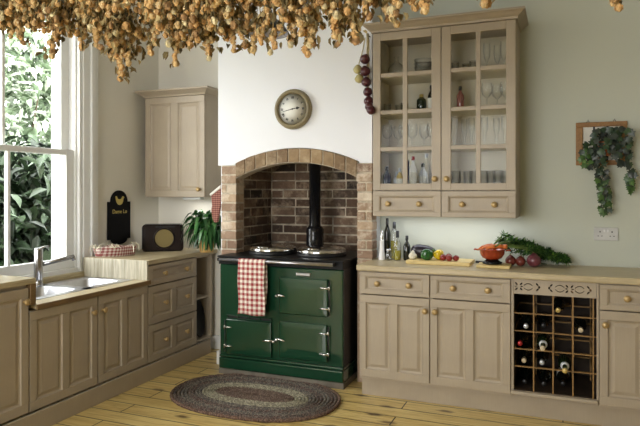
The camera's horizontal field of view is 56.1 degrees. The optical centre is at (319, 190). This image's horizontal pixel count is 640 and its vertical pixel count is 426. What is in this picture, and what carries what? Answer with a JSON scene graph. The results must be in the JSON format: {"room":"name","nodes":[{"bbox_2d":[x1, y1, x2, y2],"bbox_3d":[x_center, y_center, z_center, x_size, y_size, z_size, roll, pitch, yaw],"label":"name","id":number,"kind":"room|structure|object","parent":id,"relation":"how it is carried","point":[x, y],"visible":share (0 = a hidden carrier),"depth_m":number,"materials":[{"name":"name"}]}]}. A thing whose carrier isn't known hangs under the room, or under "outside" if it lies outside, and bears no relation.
{"room":"kitchen","nodes":[
{"label":"kitchen","id":0,"kind":"room"},
{"bbox_2d":[63,5,158,249],"bbox_3d":[-2.863,-0.075,2.508,0.230,2.950,6.900,0,0,22],"label":"wall","id":1,"kind":"structure","parent":0,"point":[121,111],"depth_m":5.15,"materials":[{"name":"paint"}]},
{"bbox_2d":[0,15,78,276],"bbox_3d":[-2.217,-0.375,4.140,0.282,2.010,1.230,0,0,22],"label":"window","id":2,"kind":"structure","parent":1,"relation":"in","point":[63,150],"depth_m":4.60,"materials":[{"name":"white paint"}]},
{"bbox_2d":[77,8,97,271],"bbox_3d":[-2.082,-0.450,4.080,0.058,2.220,1.570,0,0,22],"label":"trim","id":3,"kind":"structure","parent":1,"relation":"attached to","point":[87,60],"depth_m":4.70,"materials":[{"name":"white paint"}]},
{"bbox_2d":[107,190,129,243],"bbox_3d":[-1.694,0.223,5.061,0.017,0.455,0.270,0,0,22],"label":"sign","id":4,"kind":"object","parent":1,"relation":"attached to","point":[118,208],"visible":1,"depth_m":5.04,"materials":[{"name":"black paint"}]},
{"bbox_2d":[130,1,200,15],"bbox_3d":[-0.040,-1.600,1.473,6.380,0.100,7.100,0,0,22],"label":"ceiling","id":5,"kind":"structure","parent":0,"point":[131,6],"depth_m":5.04,"materials":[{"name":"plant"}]},
{"bbox_2d":[0,0,162,83],"bbox_3d":[-1.367,-1.038,3.092,1.305,1.025,0.422,0,0,22],"label":"garland","id":6,"kind":"object","parent":5,"relation":"hanging from","point":[107,16],"visible":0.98,"depth_m":2.96,"materials":[{"name":"brown plant"}]},
{"bbox_2d":[133,0,306,67],"bbox_3d":[-0.434,-1.059,2.715,0.848,0.981,0.451,0,0,22],"label":"garland","id":7,"kind":"object","parent":5,"relation":"hanging from","point":[177,19],"visible":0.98,"depth_m":2.67,"materials":[{"name":"plant"}]},
{"bbox_2d":[249,10,288,38],"bbox_3d":[-0.332,-1.272,3.803,0.276,0.555,0.276,0,0,22],"label":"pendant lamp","id":8,"kind":"object","parent":5,"relation":"hanging from","point":[276,21],"visible":0.13,"depth_m":3.86,"materials":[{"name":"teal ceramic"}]},
{"bbox_2d":[283,0,382,57],"bbox_3d":[0.078,-1.062,2.523,0.440,0.977,0.432,0,0,22],"label":"garland","id":9,"kind":"object","parent":5,"relation":"hanging from","point":[346,17],"visible":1,"depth_m":2.48,"materials":[{"name":"brown plant"}]},
{"bbox_2d":[375,0,434,27],"bbox_3d":[0.347,-1.095,2.407,0.306,0.910,0.422,0,0,3],"label":"garland","id":10,"kind":"object","parent":5,"relation":"hanging from","point":[391,13],"visible":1,"depth_m":2.34,"materials":[{"name":"brown plant"}]},
{"bbox_2d":[477,0,494,8],"bbox_3d":[0.632,-1.122,2.281,0.123,0.855,0.331,0,0,22],"label":"garland","id":11,"kind":"object","parent":5,"relation":"hanging from","point":[486,4],"visible":1,"depth_m":2.28,"materials":[{"name":"brown plant"}]},
{"bbox_2d":[609,0,623,11],"bbox_3d":[1.015,-1.087,2.068,0.116,0.926,0.264,0,0,16],"label":"garland","id":12,"kind":"object","parent":5,"relation":"hanging from","point":[617,4],"visible":1,"depth_m":2.09,"materials":[{"name":"plant"}]},
{"bbox_2d":[159,23,220,334],"bbox_3d":[-1.054,-0.075,5.444,0.920,2.950,0.100,0,0,22],"label":"wall","id":13,"kind":"structure","parent":0,"point":[193,70],"depth_m":5.44,"materials":[{"name":"paint"}]},
{"bbox_2d":[134,86,220,196],"bbox_3d":[-1.206,-0.409,5.254,0.743,0.925,0.362,0,0,22],"label":"upper cabinet","id":14,"kind":"object","parent":13,"relation":"attached to","point":[181,124],"visible":0.98,"depth_m":5.14,"materials":[{"name":"beige paint"}]},
{"bbox_2d":[183,197,203,199],"bbox_3d":[-1.097,0.065,5.202,0.180,0.021,0.060,0,0,22],"label":"strip light","id":15,"kind":"object","parent":14,"relation":"attached to","point":[184,198],"visible":1,"depth_m":5.17,"materials":[{"name":"white plastic"}]},
{"bbox_2d":[218,2,380,257],"bbox_3d":[-0.094,-0.075,4.915,1.295,2.950,0.680,0,0,22],"label":"wall","id":16,"kind":"structure","parent":0,"point":[250,86],"depth_m":4.59,"materials":[{"name":"white paint"}]},
{"bbox_2d":[192,335,220,363],"bbox_3d":[-1.156,1.340,5.205,0.910,0.120,0.420,0,0,22],"label":"baseboard","id":17,"kind":"structure","parent":16,"relation":"attached to","point":[215,339],"depth_m":5.32,"materials":[{"name":"white paint"}]},
{"bbox_2d":[210,185,220,222],"bbox_3d":[-0.847,0.105,4.897,0.102,0.308,0.038,0,0,22],"label":"glove","id":18,"kind":"object","parent":16,"relation":"hanging from","point":[215,195],"visible":0.91,"depth_m":4.88,"materials":[{"name":"fabric"}]},
{"bbox_2d":[219,367,356,389],"bbox_3d":[-0.151,1.377,4.795,1.020,0.045,0.825,0,0,22],"label":"plinth","id":19,"kind":"object","parent":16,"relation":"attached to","point":[353,377],"depth_m":4.38,"materials":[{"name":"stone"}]},
{"bbox_2d":[217,163,357,382],"bbox_3d":[-0.184,0.495,4.709,1.027,1.720,0.790,0,0,22],"label":"range cooker","id":20,"kind":"object","parent":19,"relation":"on","point":[307,329],"visible":0.96,"depth_m":4.39,"materials":[{"name":"green metal"}]},
{"bbox_2d":[238,258,266,315],"bbox_3d":[-0.499,0.707,4.417,0.234,0.414,0.050,0,0,22],"label":"tea towel","id":21,"kind":"object","parent":20,"relation":"hanging from","point":[252,273],"visible":1,"depth_m":4.40,"materials":[{"name":"red fabric"}]},
{"bbox_2d":[275,89,311,129],"bbox_3d":[-0.207,-0.624,4.571,0.310,0.310,0.043,0,0,22],"label":"wall clock","id":22,"kind":"object","parent":16,"relation":"attached to","point":[293,107],"visible":1,"depth_m":4.56,"materials":[{"name":"beige"}]},
{"bbox_2d":[236,148,358,178],"bbox_3d":[-0.177,-0.212,4.638,1.018,0.225,0.136,0,0,22],"label":"trim","id":23,"kind":"structure","parent":16,"relation":"attached to","point":[253,164],"depth_m":4.58,"materials":[{"name":"brick"}]},
{"bbox_2d":[221,163,376,381],"bbox_3d":[-0.186,0.599,4.646,1.268,1.603,0.128,0,0,22],"label":"trim","id":24,"kind":"structure","parent":16,"relation":"attached to","point":[232,197],"depth_m":4.40,"materials":[{"name":"brick"}]},
{"bbox_2d":[0,346,599,425],"bbox_3d":[-0.040,1.425,1.473,6.380,0.050,7.100,0,0,22],"label":"floor","id":25,"kind":"structure","parent":0,"point":[150,403],"depth_m":3.79,"materials":[{"name":"brown wood"}]},
{"bbox_2d":[0,285,30,423],"bbox_3d":[-2.086,0.911,3.232,0.661,0.738,0.725,0,0,22],"label":"base cabinet","id":26,"kind":"object","parent":25,"relation":"on","point":[14,301],"visible":1,"depth_m":3.36,"materials":[{"name":"beige paint"}]},
{"bbox_2d":[0,275,35,305],"bbox_3d":[-2.101,0.583,3.235,0.633,0.158,0.820,0,0,22],"label":"countertop","id":27,"kind":"structure","parent":26,"relation":"on","point":[6,281],"depth_m":3.46,"materials":[{"name":"brown wood"}]},
{"bbox_2d":[28,285,147,411],"bbox_3d":[-1.749,0.988,4.064,0.661,0.585,1.064,0,0,22],"label":"base cabinet","id":28,"kind":"object","parent":25,"relation":"on","point":[93,341],"visible":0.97,"depth_m":3.86,"materials":[{"name":"beige paint"}]},
{"bbox_2d":[28,271,150,309],"bbox_3d":[-1.747,0.658,4.096,0.643,0.072,1.039,0,0,22],"label":"countertop","id":29,"kind":"structure","parent":28,"relation":"on","point":[44,303],"depth_m":4.02,"materials":[{"name":"brown wood"}]},
{"bbox_2d":[34,245,75,285],"bbox_3d":[-1.875,0.520,4.247,0.294,0.278,0.071,0,0,-39],"label":"mixer tap","id":30,"kind":"object","parent":29,"relation":"on","point":[39,263],"visible":0.88,"depth_m":4.16,"materials":[{"name":"metal"}]},
{"bbox_2d":[28,276,132,316],"bbox_3d":[-1.771,0.741,4.119,0.449,0.163,0.929,0,0,22],"label":"double sink","id":31,"kind":"object","parent":29,"relation":"in","point":[57,288],"visible":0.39,"depth_m":4.20,"materials":[{"name":"metal"}]},
{"bbox_2d":[28,286,75,316],"bbox_3d":[-1.852,0.741,3.933,0.368,0.163,0.403,0,0,22],"label":"basin","id":32,"kind":"object","parent":31,"relation":"in","point":[41,291],"depth_m":4.12,"materials":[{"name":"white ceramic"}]},
{"bbox_2d":[54,278,119,302],"bbox_3d":[-1.685,0.741,4.343,0.368,0.163,0.368,0,0,22],"label":"basin","id":33,"kind":"object","parent":31,"relation":"in","point":[78,282],"depth_m":4.48,"materials":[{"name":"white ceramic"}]},
{"bbox_2d":[2,339,210,425],"bbox_3d":[-1.444,1.341,3.989,0.020,0.117,2.610,0,0,22],"label":"kickboard","id":34,"kind":"object","parent":25,"relation":"on","point":[55,413],"visible":1,"depth_m":4.03,"materials":[{"name":"beige paint"}]},
{"bbox_2d":[148,257,196,362],"bbox_3d":[-1.430,0.917,4.857,0.657,0.730,0.638,0,0,22],"label":"base cabinet","id":35,"kind":"object","parent":25,"relation":"on","point":[172,290],"visible":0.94,"depth_m":4.72,"materials":[{"name":"beige paint"}]},
{"bbox_2d":[83,248,216,279],"bbox_3d":[-1.386,0.588,5.000,0.633,0.146,0.968,0,0,22],"label":"countertop","id":36,"kind":"structure","parent":35,"relation":"on","point":[135,267],"depth_m":4.59,"materials":[{"name":"brown wood"}]},
{"bbox_2d":[88,242,139,256],"bbox_3d":[-1.630,0.463,4.771,0.396,0.104,0.238,0,0,-34],"label":"basket","id":37,"kind":"object","parent":36,"relation":"on","point":[113,250],"visible":1,"depth_m":4.69,"materials":[{"name":"red fabric"}]},
{"bbox_2d":[142,223,183,251],"bbox_3d":[-1.354,0.400,5.178,0.344,0.230,0.162,0,0,-12],"label":"radio","id":38,"kind":"object","parent":36,"relation":"on","point":[155,237],"visible":0.98,"depth_m":5.11,"materials":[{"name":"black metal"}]},
{"bbox_2d":[180,209,220,252],"bbox_3d":[-0.985,0.336,5.068,0.422,0.358,0.372,0,0,22],"label":"potted plant","id":39,"kind":"object","parent":36,"relation":"on","point":[206,233],"visible":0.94,"depth_m":4.97,"materials":[{"name":"green plant"}]},
{"bbox_2d":[195,254,211,342],"bbox_3d":[-1.280,0.917,5.274,0.621,0.730,0.244,0,0,22],"label":"open shelf unit","id":40,"kind":"object","parent":25,"relation":"on","point":[204,263],"visible":0.3,"depth_m":5.26,"materials":[{"name":"beige paint"}]},
{"bbox_2d":[196,300,204,336],"bbox_3d":[-1.055,1.089,5.176,0.069,0.333,0.193,0,0,22],"label":"oval tray","id":41,"kind":"object","parent":40,"relation":"in","point":[200,311],"visible":0.53,"depth_m":5.21,"materials":[{"name":"black"}]},
{"bbox_2d":[170,373,340,422],"bbox_3d":[-0.446,1.389,4.081,1.217,0.025,0.853,0,0,22],"label":"braided rug","id":42,"kind":"object","parent":25,"relation":"on","point":[234,396],"visible":1,"depth_m":4.00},
{"bbox_2d":[360,271,429,385],"bbox_3d":[0.580,0.908,4.212,0.483,0.733,0.551,0,0,22],"label":"base cabinet","id":43,"kind":"object","parent":25,"relation":"on","point":[394,307],"visible":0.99,"depth_m":3.99,"materials":[{"name":"beige paint"}]},
{"bbox_2d":[430,274,511,395],"bbox_3d":[1.037,0.908,4.027,0.504,0.733,0.551,0,0,22],"label":"base cabinet","id":44,"kind":"object","parent":25,"relation":"on","point":[470,317],"visible":0.98,"depth_m":3.80,"materials":[{"name":"beige paint"}]},
{"bbox_2d":[362,378,639,425],"bbox_3d":[1.214,1.338,3.776,1.985,0.124,0.020,0,0,22],"label":"kickboard","id":45,"kind":"object","parent":25,"relation":"on","point":[570,411],"visible":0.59,"depth_m":3.78,"materials":[{"name":"beige paint"}]},
{"bbox_2d":[511,279,598,404],"bbox_3d":[1.502,0.898,3.848,0.496,0.713,0.524,0,0,22],"label":"wine rack","id":46,"kind":"object","parent":25,"relation":"on","point":[535,297],"visible":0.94,"depth_m":3.75,"materials":[{"name":"beige paint"}]},
{"bbox_2d":[516,328,528,345],"bbox_3d":[1.294,0.944,3.853,0.075,0.075,0.310,0,0,22],"label":"wine bottle","id":47,"kind":"object","parent":46,"relation":"in","point":[521,337],"visible":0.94,"depth_m":3.83,"materials":[{"name":"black glass"}]},
{"bbox_2d":[519,343,531,362],"bbox_3d":[1.322,1.052,3.863,0.075,0.075,0.310,0,0,22],"label":"wine bottle","id":48,"kind":"object","parent":46,"relation":"in","point":[525,355],"visible":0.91,"depth_m":3.84,"materials":[{"name":"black glass"}]},
{"bbox_2d":[520,363,532,383],"bbox_3d":[1.336,1.192,3.890,0.075,0.075,0.310,0,0,22],"label":"wine bottle","id":49,"kind":"object","parent":46,"relation":"in","point":[526,373],"visible":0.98,"depth_m":3.87,"materials":[{"name":"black glass"}]},
{"bbox_2d":[521,311,532,328],"bbox_3d":[1.323,0.832,3.831,0.075,0.075,0.310,0,0,22],"label":"wine bottle","id":50,"kind":"object","parent":46,"relation":"in","point":[527,319],"visible":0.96,"depth_m":3.81,"materials":[{"name":"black glass"}]},
{"bbox_2d":[537,347,548,364],"bbox_3d":[1.415,1.052,3.815,0.075,0.075,0.310,0,0,22],"label":"wine bottle","id":51,"kind":"object","parent":46,"relation":"in","point":[542,356],"visible":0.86,"depth_m":3.79,"materials":[{"name":"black glass"}]},
{"bbox_2d":[537,333,549,350],"bbox_3d":[1.370,0.930,3.682,0.075,0.075,0.310,0,0,22],"label":"wine bottle","id":52,"kind":"object","parent":46,"relation":"in","point":[543,340],"visible":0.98,"depth_m":3.66,"materials":[{"name":"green glass"}]},
{"bbox_2d":[538,365,550,385],"bbox_3d":[1.440,1.192,3.848,0.075,0.075,0.310,0,0,22],"label":"wine bottle","id":53,"kind":"object","parent":46,"relation":"in","point":[544,375],"visible":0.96,"depth_m":3.83,"materials":[{"name":"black glass"}]},
{"bbox_2d":[538,311,550,327],"bbox_3d":[1.438,0.832,3.849,0.075,0.075,0.310,0,0,22],"label":"wine bottle","id":54,"kind":"object","parent":46,"relation":"in","point":[543,320],"visible":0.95,"depth_m":3.83,"materials":[{"name":"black glass"}]},
{"bbox_2d":[554,297,564,312],"bbox_3d":[1.501,0.724,3.780,0.075,0.075,0.310,0,0,22],"label":"wine bottle","id":55,"kind":"object","parent":46,"relation":"in","point":[559,304],"visible":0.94,"depth_m":3.76,"materials":[{"name":"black glass"}]},
{"bbox_2d":[557,367,568,385],"bbox_3d":[1.553,1.188,3.834,0.076,0.076,0.310,0,0,22],"label":"wine bottle","id":56,"kind":"object","parent":46,"relation":"in","point":[562,377],"visible":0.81,"depth_m":3.81,"materials":[{"name":"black glass"}]},
{"bbox_2d":[558,353,570,372],"bbox_3d":[1.483,1.048,3.636,0.075,0.075,0.310,0,0,22],"label":"wine bottle","id":57,"kind":"object","parent":46,"relation":"in","point":[564,360],"visible":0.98,"depth_m":3.62,"materials":[{"name":"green glass"}]},
{"bbox_2d":[574,315,586,332],"bbox_3d":[1.614,0.832,3.724,0.075,0.075,0.310,0,0,22],"label":"wine bottle","id":58,"kind":"object","parent":46,"relation":"in","point":[580,325],"visible":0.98,"depth_m":3.70,"materials":[{"name":"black glass"}]},
{"bbox_2d":[598,283,639,411],"bbox_3d":[1.962,0.908,3.652,0.504,0.733,0.551,0,0,22],"label":"base cabinet","id":59,"kind":"object","parent":25,"relation":"on","point":[619,304],"visible":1,"depth_m":3.48,"materials":[{"name":"beige paint"}]},
{"bbox_2d":[356,258,639,284],"bbox_3d":[1.282,0.520,3.937,2.020,0.040,0.537,0,0,22],"label":"countertop","id":60,"kind":"structure","parent":59,"relation":"on","point":[549,272],"depth_m":3.78,"materials":[{"name":"brown wood"}]},
{"bbox_2d":[378,230,384,259],"bbox_3d":[0.450,0.393,4.365,0.050,0.215,0.049,0,0,22],"label":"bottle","id":61,"kind":"object","parent":60,"relation":"on","point":[381,248],"visible":1,"depth_m":4.35,"materials":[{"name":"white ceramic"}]},
{"bbox_2d":[384,218,389,258],"bbox_3d":[0.497,0.349,4.438,0.048,0.299,0.048,0,0,22],"label":"vinegar bottle","id":62,"kind":"object","parent":60,"relation":"on","point":[387,229],"visible":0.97,"depth_m":4.42,"materials":[{"name":"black glass"}]},
{"bbox_2d":[390,222,397,258],"bbox_3d":[0.544,0.362,4.397,0.056,0.274,0.056,0,0,22],"label":"oil bottle","id":63,"kind":"object","parent":60,"relation":"on","point":[393,244],"visible":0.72,"depth_m":4.38,"materials":[{"name":"clear glass"}]},
{"bbox_2d":[394,231,400,260],"bbox_3d":[0.558,0.392,4.322,0.054,0.214,0.054,0,0,22],"label":"oil bottle","id":64,"kind":"object","parent":60,"relation":"on","point":[397,253],"visible":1,"depth_m":4.30,"materials":[{"name":"clear glass"}]},
{"bbox_2d":[403,235,410,260],"bbox_3d":[0.626,0.409,4.321,0.052,0.179,0.052,0,0,22],"label":"vinegar bottle","id":65,"kind":"object","parent":60,"relation":"on","point":[406,248],"visible":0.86,"depth_m":4.30,"materials":[{"name":"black glass"}]},
{"bbox_2d":[406,257,474,266],"bbox_3d":[0.834,0.487,4.151,0.430,0.026,0.240,0,0,22],"label":"chopping board","id":66,"kind":"object","parent":60,"relation":"on","point":[461,262],"visible":0.84,"depth_m":4.06,"materials":[{"name":"brown wood"}]},
{"bbox_2d":[409,250,416,258],"bbox_3d":[0.645,0.444,4.168,0.060,0.065,0.054,0,0,22],"label":"garlic bulb","id":67,"kind":"object","parent":66,"relation":"on","point":[412,255],"visible":1,"depth_m":4.15,"materials":[{"name":"white food"}]},
{"bbox_2d":[411,244,435,257],"bbox_3d":[0.737,0.425,4.227,0.199,0.098,0.094,0,0,22],"label":"aubergine","id":68,"kind":"object","parent":66,"relation":"on","point":[417,248],"visible":0.55,"depth_m":4.21,"materials":[{"name":"purple food"}]},
{"bbox_2d":[420,249,433,259],"bbox_3d":[0.746,0.436,4.129,0.108,0.078,0.075,0,0,5],"label":"pepper","id":69,"kind":"object","parent":66,"relation":"on","point":[426,254],"visible":1,"depth_m":4.10,"materials":[{"name":"green food"}]},
{"bbox_2d":[433,249,443,259],"bbox_3d":[0.822,0.438,4.145,0.069,0.072,0.100,0,0,43],"label":"pepper","id":70,"kind":"object","parent":66,"relation":"on","point":[437,253],"visible":0.9,"depth_m":4.11,"materials":[{"name":"yellow food"}]},
{"bbox_2d":[440,254,445,260],"bbox_3d":[0.839,0.452,4.084,0.047,0.044,0.048,0,0,-3],"label":"tomato","id":71,"kind":"object","parent":66,"relation":"on","point":[442,257],"visible":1,"depth_m":4.07,"materials":[{"name":"red food"}]},
{"bbox_2d":[446,255,452,260],"bbox_3d":[0.874,0.453,4.053,0.045,0.042,0.046,0,0,-17],"label":"tomato","id":72,"kind":"object","parent":66,"relation":"on","point":[448,257],"visible":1,"depth_m":4.04,"materials":[{"name":"red food"}]},
{"bbox_2d":[453,255,458,260],"bbox_3d":[0.920,0.454,4.062,0.043,0.040,0.044,0,0,-5],"label":"tomato","id":73,"kind":"object","parent":66,"relation":"on","point":[455,257],"visible":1,"depth_m":4.05,"materials":[{"name":"red food"}]},
{"bbox_2d":[476,262,511,268],"bbox_3d":[1.150,0.491,3.958,0.210,0.018,0.180,0,0,22],"label":"chopping board","id":74,"kind":"object","parent":60,"relation":"on","point":[480,264],"visible":0.95,"depth_m":3.88,"materials":[{"name":"brown wood"}]},
{"bbox_2d":[474,248,510,264],"bbox_3d":[1.140,0.432,3.973,0.179,0.100,0.179,0,0,-23],"label":"bowl","id":75,"kind":"object","parent":74,"relation":"on","point":[492,257],"visible":0.9,"depth_m":3.92,"materials":[{"name":"orange ceramic"}]},
{"bbox_2d":[481,236,536,256],"bbox_3d":[1.280,0.387,4.020,0.454,0.190,0.156,0,0,-24],"label":"carrot","id":76,"kind":"object","parent":75,"relation":"in","point":[514,241],"visible":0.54,"depth_m":3.97,"materials":[{"name":"green plant"}]},
{"bbox_2d":[477,230,513,253],"bbox_3d":[1.220,0.350,4.057,0.396,0.183,0.133,0,0,-26],"label":"carrot","id":77,"kind":"object","parent":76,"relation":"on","point":[500,239],"visible":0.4,"depth_m":4.04,"materials":[{"name":"green plant"}]},
{"bbox_2d":[485,242,556,262],"bbox_3d":[1.351,0.412,3.990,0.558,0.170,0.132,0,0,-19],"label":"carrot","id":78,"kind":"object","parent":75,"relation":"in","point":[500,245],"visible":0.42,"depth_m":3.97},
{"bbox_2d":[505,254,515,264],"bbox_3d":[1.275,0.460,4.015,0.072,0.080,0.072,0,0,-41],"label":"onion","id":79,"kind":"object","parent":60,"relation":"on","point":[510,259],"visible":0.77,"depth_m":3.99,"materials":[{"name":"food"}]},
{"bbox_2d":[494,237,545,262],"bbox_3d":[1.330,0.398,3.997,0.433,0.185,0.160,0,0,-21],"label":"carrot","id":80,"kind":"object","parent":60,"relation":"on","point":[529,241],"visible":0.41,"depth_m":4.00,"materials":[{"name":"green plant"}]},
{"bbox_2d":[516,255,525,265],"bbox_3d":[1.336,0.462,3.996,0.068,0.075,0.068,0,0,12],"label":"onion","id":81,"kind":"object","parent":60,"relation":"on","point":[520,261],"visible":1,"depth_m":3.97,"materials":[{"name":"food"}]},
{"bbox_2d":[493,244,564,264],"bbox_3d":[1.421,0.422,3.978,0.540,0.150,0.114,0,0,-10],"label":"carrot","id":82,"kind":"object","parent":60,"relation":"on","point":[534,249],"visible":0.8,"depth_m":3.95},
{"bbox_2d":[526,252,540,266],"bbox_3d":[1.406,0.449,3.946,0.092,0.101,0.092,0,0,-20],"label":"onion","id":83,"kind":"object","parent":60,"relation":"on","point":[533,260],"visible":1,"depth_m":3.92,"materials":[{"name":"purple food"}]},
{"bbox_2d":[514,239,571,266],"bbox_3d":[1.497,0.414,4.035,0.374,0.165,0.184,0,0,22],"label":"bunch","id":84,"kind":"object","parent":60,"relation":"on","point":[564,258],"visible":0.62,"depth_m":3.97,"materials":[{"name":"green plant"}]},
{"bbox_2d":[244,163,357,250],"bbox_3d":[-0.053,0.450,4.963,1.225,1.900,0.560,0,0,22],"label":"wall","id":85,"kind":"structure","parent":0,"point":[276,199],"depth_m":5.16,"materials":[{"name":"brick"}]},
{"bbox_2d":[380,0,639,267],"bbox_3d":[2.271,-0.075,3.881,3.905,2.950,0.100,0,0,22],"label":"wall","id":86,"kind":"structure","parent":0,"point":[580,59],"depth_m":4.07,"materials":[{"name":"paint"}]},
{"bbox_2d":[362,6,528,217],"bbox_3d":[0.870,-0.494,4.164,1.071,1.341,0.424,0,0,22],"label":"upper cabinet","id":87,"kind":"object","parent":86,"relation":"attached to","point":[463,38],"visible":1,"depth_m":4.12,"materials":[{"name":"beige paint"}]},
{"bbox_2d":[383,166,390,183],"bbox_3d":[0.478,-0.090,4.284,0.060,0.172,0.060,0,0,22],"label":"bottle","id":88,"kind":"object","parent":87,"relation":"in","point":[386,176],"visible":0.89,"depth_m":4.26,"materials":[{"name":"blue glass"}]},
{"bbox_2d":[396,168,402,182],"bbox_3d":[0.564,-0.084,4.249,0.047,0.160,0.047,0,0,22],"label":"bottle","id":89,"kind":"object","parent":87,"relation":"in","point":[399,178],"visible":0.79,"depth_m":4.24,"materials":[{"name":"clear glass"}]},
{"bbox_2d":[409,156,416,182],"bbox_3d":[0.654,-0.124,4.213,0.056,0.240,0.056,0,0,22],"label":"bottle","id":90,"kind":"object","parent":87,"relation":"in","point":[413,170],"visible":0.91,"depth_m":4.19,"materials":[{"name":"white glass"}]},
{"bbox_2d":[417,94,425,108],"bbox_3d":[0.716,-0.618,4.231,0.068,0.129,0.068,0,0,22],"label":"bottle","id":91,"kind":"object","parent":87,"relation":"on","point":[421,101],"visible":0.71,"depth_m":4.20,"materials":[{"name":"green glass"}]},
{"bbox_2d":[419,163,426,182],"bbox_3d":[0.734,-0.101,4.277,0.061,0.194,0.061,0,0,22],"label":"bottle","id":92,"kind":"object","parent":87,"relation":"in","point":[422,174],"visible":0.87,"depth_m":4.25,"materials":[{"name":"glass"}]},
{"bbox_2d":[428,85,431,107],"bbox_3d":[0.780,-0.647,4.205,0.053,0.189,0.053,0,0,22],"label":"bottle","id":93,"kind":"object","parent":87,"relation":"on","point":[430,92],"visible":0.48,"depth_m":4.18,"materials":[{"name":"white glass"}]},
{"bbox_2d":[381,69,505,85],"bbox_3d":[0.888,-0.802,4.208,0.917,0.016,0.303,0,0,22],"label":"shelf","id":94,"kind":"object","parent":87,"relation":"attached to","point":[498,75],"depth_m":4.23,"materials":[{"name":"paint"}]},
{"bbox_2d":[381,109,505,119],"bbox_3d":[0.888,-0.544,4.208,0.917,0.016,0.303,0,0,22],"label":"shelf","id":95,"kind":"object","parent":87,"relation":"attached to","point":[492,113],"depth_m":4.25,"materials":[{"name":"paint"}]},
{"bbox_2d":[381,148,505,153],"bbox_3d":[0.888,-0.288,4.208,0.917,0.016,0.303,0,0,22],"label":"shelf","id":96,"kind":"object","parent":87,"relation":"attached to","point":[500,150],"depth_m":4.25,"materials":[{"name":"paint"}]},
{"bbox_2d":[456,86,463,106],"bbox_3d":[0.966,-0.637,4.130,0.052,0.169,0.052,0,0,22],"label":"bottle","id":97,"kind":"object","parent":87,"relation":"on","point":[460,97],"visible":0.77,"depth_m":4.11,"materials":[{"name":"red glass"}]},
{"bbox_2d":[576,120,626,164],"bbox_3d":[1.865,-0.325,3.980,0.310,0.306,0.022,0,0,22],"label":"frame","id":98,"kind":"object","parent":86,"relation":"attached to","point":[583,130],"visible":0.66,"depth_m":4.01,"materials":[{"name":"brown wood"}]},
{"bbox_2d":[594,227,617,240],"bbox_3d":[1.893,0.285,3.972,0.146,0.086,0.016,0,0,22],"label":"wall socket","id":99,"kind":"object","parent":86,"relation":"attached to","point":[600,233],"visible":1,"depth_m":3.97,"materials":[{"name":"white plastic"}]},
{"bbox_2d":[578,126,638,217],"bbox_3d":[1.857,-0.123,3.880,0.365,0.594,0.168,0,0,22],"label":"ivy","id":100,"kind":"object","parent":86,"relation":"hanging from","point":[609,144],"visible":1,"depth_m":3.86,"materials":[{"name":"plant"}]},
{"bbox_3d":[0.353,-1.127,4.335,0.008,0.021,0.058,0,0,22],"label":"wall hook","id":101,"kind":"object","parent":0,"visible":0},
{"bbox_2d":[353,37,364,82],"bbox_3d":[0.280,-0.945,4.345,0.069,0.332,0.076,0,0,-41],"label":"string","id":102,"kind":"object","parent":101,"relation":"hanging from","point":[357,68],"visible":0.93,"depth_m":4.32,"materials":[{"name":"yellow food"}]},
{"bbox_2d":[360,34,375,114],"bbox_3d":[0.349,-0.830,4.247,0.094,0.600,0.212,0,0,-15],"label":"string","id":103,"kind":"object","parent":101,"relation":"hanging from","point":[365,59],"visible":1,"depth_m":4.28,"materials":[{"name":"food"}]},
{"label":"outside","id":104,"kind":"structure","parent":0,"visible":0},
{"bbox_3d":[-5.830,1.850,6.677,8.180,0.100,16.000,0,0,22],"label":"ground","id":105,"kind":"structure","parent":104,"visible":0},
{"bbox_2d":[0,134,50,266],"bbox_3d":[-2.903,0.694,5.794,1.759,2.494,3.912,0,0,22],"label":"evergreen shrub","id":106,"kind":"object","parent":105,"relation":"on","point":[30,204],"visible":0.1,"depth_m":5.38,"materials":[{"name":"green plant"}]},
{"bbox_2d":[1,19,50,240],"bbox_3d":[-4.069,-0.345,7.553,1.950,4.648,6.247,0,0,20],"label":"flowering shrub","id":107,"kind":"object","parent":105,"relation":"on","point":[26,69],"visible":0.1,"depth_m":7.38,"materials":[{"name":"green plant"}]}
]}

